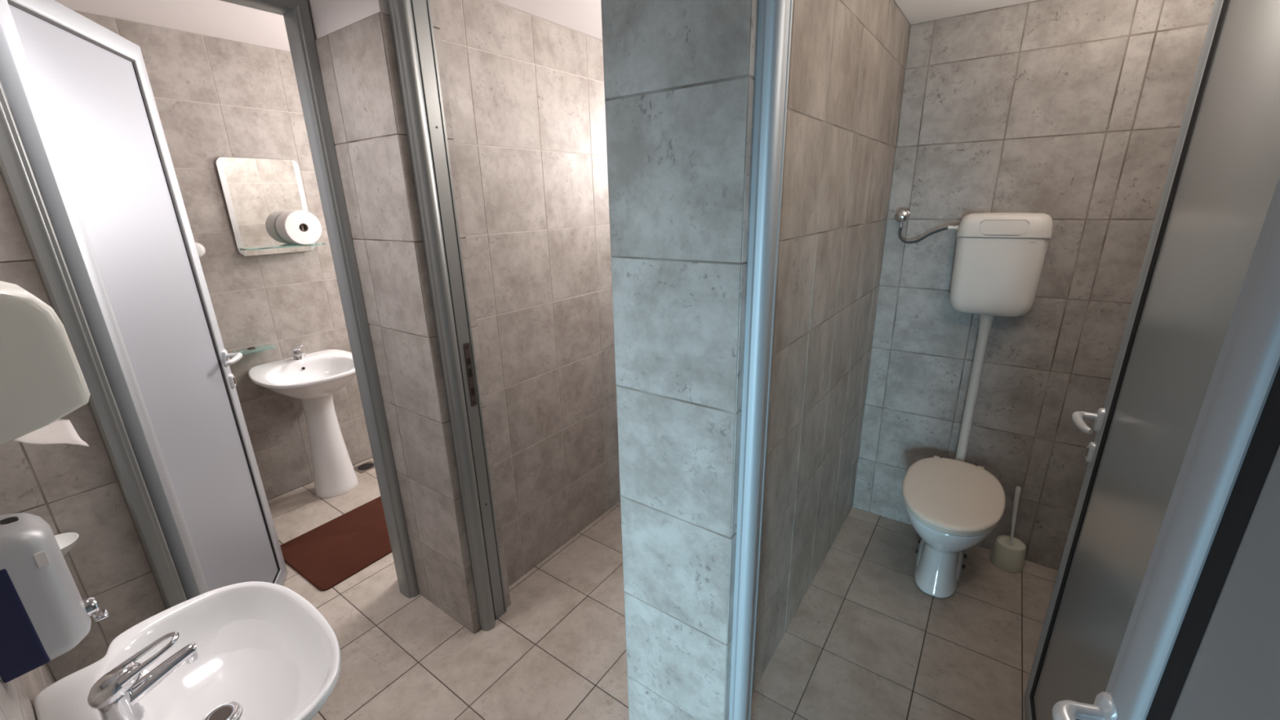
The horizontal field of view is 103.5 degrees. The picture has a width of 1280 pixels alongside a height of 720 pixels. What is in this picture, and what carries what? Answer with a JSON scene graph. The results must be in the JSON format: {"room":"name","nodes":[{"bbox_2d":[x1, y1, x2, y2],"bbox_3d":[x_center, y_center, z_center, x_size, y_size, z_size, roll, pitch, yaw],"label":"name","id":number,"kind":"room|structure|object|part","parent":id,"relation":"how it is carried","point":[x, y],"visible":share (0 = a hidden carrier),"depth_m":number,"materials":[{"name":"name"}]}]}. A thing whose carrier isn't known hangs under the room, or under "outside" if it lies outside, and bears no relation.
{"room":"public restroom","nodes":[
{"label":"public restroom","id":0,"kind":"room"},
{"bbox_2d":[0,663,55,719],"bbox_3d":[-1.159,0.203,0.715,4.622,2.800,0.150,11,21,34],"label":"wall","id":1,"kind":"structure","parent":0,"point":[17,695],"depth_m":0.90,"materials":[{"name":"grey tile"}]},
{"bbox_2d":[0,280,90,446],"bbox_3d":[-1.126,0.018,0.860,0.290,0.318,0.206,11,21,34],"label":"dispenser","id":2,"kind":"object","parent":1,"relation":"attached to","point":[42,381],"visible":1,"depth_m":0.82,"materials":[{"name":"white plastic"}]},
{"bbox_2d":[13,419,88,446],"bbox_3d":[-1.090,0.127,0.908,0.191,0.081,0.099,11,21,34],"label":"paper towel","id":3,"kind":"object","parent":2,"relation":"hanging from","point":[60,431],"depth_m":0.93,"materials":[{"name":"white paper"}]},
{"bbox_2d":[0,512,109,683],"bbox_3d":[-0.987,0.363,0.818,0.109,0.240,0.126,11,21,34],"label":"soap dispenser","id":4,"kind":"object","parent":1,"relation":"attached to","point":[44,615],"visible":1,"depth_m":0.79,"materials":[{"name":"white plastic"}]},
{"bbox_2d":[34,581,341,719],"bbox_3d":[-0.881,0.697,1.041,0.573,0.164,0.420,11,21,34],"label":"basin","id":5,"kind":"object","parent":1,"relation":"attached to","point":[264,651],"visible":0.9,"depth_m":1.13,"materials":[{"name":"white ceramic"}]},
{"bbox_2d":[87,631,198,719],"bbox_3d":[-0.912,0.589,0.934,0.055,0.120,0.148,11,21,34],"label":"tap","id":6,"kind":"object","parent":5,"relation":"on","point":[117,695],"visible":1,"depth_m":0.91,"materials":[{"name":"silver metal"}]},
{"bbox_3d":[-0.934,0.577,0.899,0.055,0.045,0.074,11,21,34],"label":"lever","id":7,"kind":"part","parent":6,"relation":"part of","materials":[{"name":"silver metal"}]},
{"bbox_2d":[1052,175,1279,719],"bbox_3d":[0.530,0.609,0.258,0.190,2.200,0.875,2,18,12],"label":"door","id":8,"kind":"structure","parent":1,"relation":"in","point":[1201,641],"depth_m":0.51,"materials":[{"name":"silver metal"}]},
{"bbox_3d":[0.546,0.467,0.592,0.072,0.028,0.134,2,18,12],"label":"handle","id":9,"kind":"part","parent":8,"relation":"part of","materials":[{"name":"silver metal"}]},
{"bbox_3d":[0.531,0.609,0.261,0.018,2.086,0.756,2,18,12],"label":"panel","id":10,"kind":"part","parent":8,"relation":"part of","materials":[{"name":"grey"}]},
{"bbox_2d":[0,171,166,681],"bbox_3d":[-1.546,-0.070,1.608,0.128,2.800,1.218,11,21,34],"label":"wall","id":11,"kind":"structure","parent":0,"point":[73,488],"depth_m":1.50,"materials":[{"name":"tile"}]},
{"bbox_2d":[54,532,79,555],"bbox_3d":[-1.645,0.532,1.412,0.118,0.037,0.112,11,21,34],"label":"soap dish","id":12,"kind":"object","parent":11,"relation":"attached to","point":[66,542],"visible":0.23,"depth_m":1.45,"materials":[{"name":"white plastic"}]},
{"bbox_2d":[0,0,419,608],"bbox_3d":[-1.435,0.004,1.926,0.751,2.462,0.855,-8,19,-20],"label":"door","id":13,"kind":"structure","parent":11,"relation":"in","point":[87,171],"depth_m":1.70,"materials":[{"name":"silver metal"}]},
{"bbox_3d":[-1.716,0.063,1.891,0.018,2.236,0.620,-8,19,-20],"label":"panel","id":14,"kind":"part","parent":13,"relation":"part of","materials":[{"name":"grey"}]},
{"bbox_3d":[-1.716,0.063,1.891,0.044,2.362,0.746,-8,19,-20],"label":"frame","id":15,"kind":"part","parent":13,"relation":"part of","materials":[{"name":"silver metal"}]},
{"bbox_3d":[-1.811,0.092,2.244,0.012,0.065,0.030,-8,19,-20],"label":"lock plate","id":16,"kind":"part","parent":13,"relation":"part of","materials":[{"name":"silver metal"}]},
{"bbox_3d":[-1.763,-0.004,2.170,0.072,0.028,0.134,-8,19,-20],"label":"handle","id":17,"kind":"part","parent":13,"relation":"part of","materials":[{"name":"silver metal"}]},
{"bbox_2d":[54,0,290,51],"bbox_3d":[-1.464,-1.650,2.338,1.722,0.040,2.952,11,21,34],"label":"ceiling","id":18,"kind":"structure","parent":0,"point":[212,18],"depth_m":2.41,"materials":[{"name":"white paint"}]},
{"bbox_2d":[72,9,373,500],"bbox_3d":[-2.239,-0.554,3.191,0.148,2.800,3.102,11,21,34],"label":"wall","id":19,"kind":"structure","parent":0,"point":[215,98],"depth_m":2.96,"materials":[{"name":"grey tile"}]},
{"bbox_2d":[195,242,205,257],"bbox_3d":[-2.422,-0.600,2.752,0.031,0.080,0.080,11,21,34],"label":"wall hook","id":20,"kind":"object","parent":19,"relation":"attached to","point":[200,248],"visible":0.41,"depth_m":2.76,"materials":[{"name":"white plastic"}]},
{"bbox_2d":[232,344,275,355],"bbox_3d":[-2.300,-0.058,3.012,0.108,0.023,0.200,11,21,34],"label":"glass shelf","id":21,"kind":"object","parent":19,"relation":"attached to","point":[251,349],"visible":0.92,"depth_m":3.01,"materials":[{"name":"teal"}]},
{"bbox_2d":[215,156,315,256],"bbox_3d":[-2.202,-0.907,2.995,0.018,0.540,0.410,11,21,34],"label":"wall mirror","id":22,"kind":"object","parent":19,"relation":"attached to","point":[256,191],"visible":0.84,"depth_m":2.95,"materials":[{"name":"mirror glass"},{"name":"white plastic"}]},
{"bbox_2d":[240,242,326,250],"bbox_3d":[-2.132,-0.682,3.034,0.123,0.012,0.430,11,21,34],"label":"glass shelf","id":23,"kind":"object","parent":22,"relation":"attached to","point":[313,243],"visible":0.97,"depth_m":2.99,"materials":[{"name":"teal"}]},
{"bbox_2d":[275,210,321,244],"bbox_3d":[-2.070,-0.804,3.063,0.134,0.199,0.199,11,21,34],"label":"paper roll","id":24,"kind":"object","parent":23,"relation":"on","point":[295,227],"visible":1,"depth_m":3.02,"materials":[{"name":"white paper"}]},
{"bbox_2d":[307,0,511,633],"bbox_3d":[-0.938,-0.216,2.023,0.606,2.800,0.206,11,21,34],"label":"wall pier","id":25,"kind":"object","parent":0,"point":[354,40],"visible":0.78,"depth_m":1.84,"materials":[{"name":"tile"}]},
{"bbox_2d":[436,0,620,586],"bbox_3d":[-0.293,-0.439,2.684,0.175,2.800,1.677,11,21,34],"label":"wall","id":26,"kind":"structure","parent":0,"point":[526,94],"depth_m":2.31,"materials":[{"name":"grey tile"}]},
{"bbox_2d":[492,0,602,39],"bbox_3d":[0.167,-1.421,2.004,1.025,0.040,1.687,11,21,34],"label":"ceiling","id":27,"kind":"structure","parent":0,"point":[584,16],"depth_m":2.02,"materials":[{"name":"white paint"}]},
{"bbox_2d":[267,457,1057,719],"bbox_3d":[-0.269,1.194,2.292,4.630,0.080,3.110,11,21,34],"label":"floor","id":28,"kind":"structure","parent":0,"point":[557,651],"depth_m":2.14,"materials":[{"name":"grey tile"}]},
{"bbox_2d":[248,349,358,497],"bbox_3d":[-2.009,0.438,3.224,0.499,0.880,0.587,11,21,34],"label":"basin","id":29,"kind":"object","parent":28,"relation":"on","point":[313,379],"visible":0.91,"depth_m":3.18,"materials":[{"name":"white ceramic"}]},
{"bbox_2d":[290,345,305,359],"bbox_3d":[-2.128,-0.045,3.153,0.140,0.114,0.052,11,21,34],"label":"tap","id":30,"kind":"object","parent":29,"relation":"on","point":[295,349],"visible":0.99,"depth_m":3.15,"materials":[{"name":"silver metal"}]},
{"bbox_3d":[-2.157,-0.071,3.166,0.071,0.043,0.052,11,21,34],"label":"lever","id":31,"kind":"part","parent":30,"relation":"part of","materials":[{"name":"silver metal"}]},
{"bbox_3d":[-2.017,0.120,3.123,0.499,0.215,0.588,11,21,34],"label":"bowl","id":32,"kind":"part","parent":29,"relation":"part of","materials":[{"name":"white ceramic"}]},
{"bbox_2d":[280,496,391,591],"bbox_3d":[-1.537,0.971,2.941,0.575,0.010,0.860,10,21,33],"label":"rug","id":33,"kind":"object","parent":28,"relation":"on","point":[328,554],"visible":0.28,"depth_m":2.76,"materials":[{"name":"brown fabric"}]},
{"bbox_2d":[353,460,374,473],"bbox_3d":[-1.971,0.768,3.629,0.130,0.004,0.130,11,21,34],"label":"floor drain","id":34,"kind":"object","parent":28,"relation":"on","point":[368,465],"visible":0.78,"depth_m":3.62,"materials":[{"name":"silver metal"}]},
{"bbox_2d":[902,455,1005,598],"bbox_3d":[1.451,0.811,2.404,0.406,0.507,0.542,11,21,34],"label":"toilet","id":35,"kind":"object","parent":28,"relation":"on","point":[953,505],"visible":1,"depth_m":2.31,"materials":[{"name":"white ceramic"}]},
{"bbox_3d":[1.453,0.831,2.413,0.382,0.464,0.529,11,21,34],"label":"bowl","id":36,"kind":"part","parent":35,"relation":"part of","materials":[{"name":"white ceramic"}]},
{"bbox_3d":[1.446,0.628,2.345,0.400,0.083,0.529,11,21,34],"label":"seat","id":37,"kind":"part","parent":35,"relation":"part of","materials":[{"name":"beige plastic"}]},
{"bbox_3d":[1.445,0.611,2.339,0.406,0.087,0.537,11,21,34],"label":"lid","id":38,"kind":"part","parent":35,"relation":"part of","materials":[{"name":"beige plastic"}]},
{"bbox_2d":[989,535,1026,573],"bbox_3d":[1.843,0.965,2.524,0.140,0.124,0.140,11,21,34],"label":"brush holder","id":39,"kind":"object","parent":28,"relation":"on","point":[1006,557],"visible":0.98,"depth_m":2.49,"materials":[{"name":"beige plastic"}]},
{"bbox_2d":[1008,485,1021,544],"bbox_3d":[1.837,0.763,2.475,0.023,0.309,0.047,-5,18,-11],"label":"toilet brush","id":40,"kind":"object","parent":39,"relation":"on","point":[1018,489],"visible":1,"depth_m":2.46,"materials":[{"name":"white plastic"}]},
{"bbox_3d":[1.840,0.861,2.494,0.019,0.111,0.026,-11,20,-27],"label":"stem","id":41,"kind":"part","parent":40,"relation":"part of","materials":[{"name":"white plastic"}]},
{"bbox_2d":[600,0,759,719],"bbox_3d":[0.131,-0.006,1.282,0.344,2.800,0.197,11,21,34],"label":"wall pillar","id":42,"kind":"structure","parent":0,"point":[680,75],"depth_m":1.16,"materials":[{"name":"tile"}]},
{"bbox_2d":[751,0,910,693],"bbox_3d":[0.680,-0.248,2.007,0.177,2.800,1.687,11,21,34],"label":"wall","id":43,"kind":"structure","parent":0,"point":[847,58],"depth_m":1.86,"materials":[{"name":"tile"}]},
{"bbox_2d":[894,0,1036,24],"bbox_3d":[1.192,-1.222,1.297,1.143,0.040,1.687,11,21,34],"label":"ceiling","id":44,"kind":"structure","parent":0,"point":[916,11],"depth_m":2.07,"materials":[{"name":"white paint"}]},
{"bbox_2d":[852,0,1214,570],"bbox_3d":[1.753,-0.380,2.345,1.500,2.800,0.150,11,21,34],"label":"wall","id":45,"kind":"structure","parent":0,"point":[1071,112],"depth_m":2.24,"materials":[{"name":"tile"}]},
{"bbox_2d":[894,209,958,243],"bbox_3d":[1.361,-0.635,2.403,0.274,0.160,0.086,11,21,34],"label":"water valve","id":46,"kind":"object","parent":45,"relation":"attached to","point":[901,216],"visible":1,"depth_m":2.42,"materials":[{"name":"silver metal"}]},
{"bbox_2d":[898,222,903,227],"bbox_3d":[1.276,-0.666,2.460,0.019,0.044,0.019,11,21,34],"label":"outlet","id":47,"kind":"object","parent":46,"relation":"attached to","point":[901,225],"depth_m":2.46,"materials":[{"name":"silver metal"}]},
{"bbox_3d":[1.274,-0.698,2.448,0.062,0.062,0.086,11,21,34],"label":"valve knob","id":48,"kind":"part","parent":46,"relation":"part of","materials":[{"name":"silver metal"}]},
{"bbox_2d":[949,212,1053,462],"bbox_3d":[1.605,-0.017,2.386,0.342,1.304,0.137,11,21,34],"label":"cistern","id":49,"kind":"object","parent":45,"relation":"attached to","point":[999,258],"visible":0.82,"depth_m":2.22,"materials":[{"name":"plastic"}]},
{"bbox_3d":[1.599,-0.377,2.276,0.335,0.343,0.130,11,21,34],"label":"tank","id":50,"kind":"part","parent":49,"relation":"part of","materials":[{"name":"plastic"}]},
{"bbox_3d":[1.592,-0.591,2.206,0.342,0.100,0.135,11,21,34],"label":"tank lid","id":51,"kind":"part","parent":49,"relation":"part of","materials":[{"name":"plastic"}]},
{"bbox_3d":[0.374,0.041,1.114,2.628,2.800,0.197,11,21,34],"label":"wall","id":52,"kind":"structure","parent":0,"visible":0},
{"bbox_2d":[728,0,1279,719],"bbox_3d":[0.848,0.151,1.292,0.914,2.462,0.947,10,21,31],"label":"door","id":53,"kind":"structure","parent":52,"relation":"in","point":[1224,172],"depth_m":1.16,"materials":[{"name":"silver metal"}]},
{"bbox_3d":[0.611,0.247,1.005,0.830,2.462,0.135,11,21,34],"label":"frame","id":54,"kind":"part","parent":53,"relation":"part of","materials":[{"name":"silver metal"}]},
{"bbox_3d":[1.315,0.184,1.479,0.072,0.028,0.134,10,21,31],"label":"handle","id":55,"kind":"part","parent":53,"relation":"part of","materials":[{"name":"silver metal"}]},
{"bbox_3d":[1.375,0.281,1.542,0.012,0.065,0.030,10,21,31],"label":"lock plate","id":56,"kind":"part","parent":53,"relation":"part of","materials":[{"name":"silver metal"}]},
{"bbox_3d":[1.200,0.217,1.185,0.042,2.360,0.778,10,21,31],"label":"frame","id":57,"kind":"part","parent":53,"relation":"part of","materials":[{"name":"silver metal"}]},
{"bbox_3d":[1.200,0.217,1.185,0.018,2.254,0.672,10,21,31],"label":"panel","id":58,"kind":"part","parent":53,"relation":"part of","materials":[{"name":"grey"}]}
]}

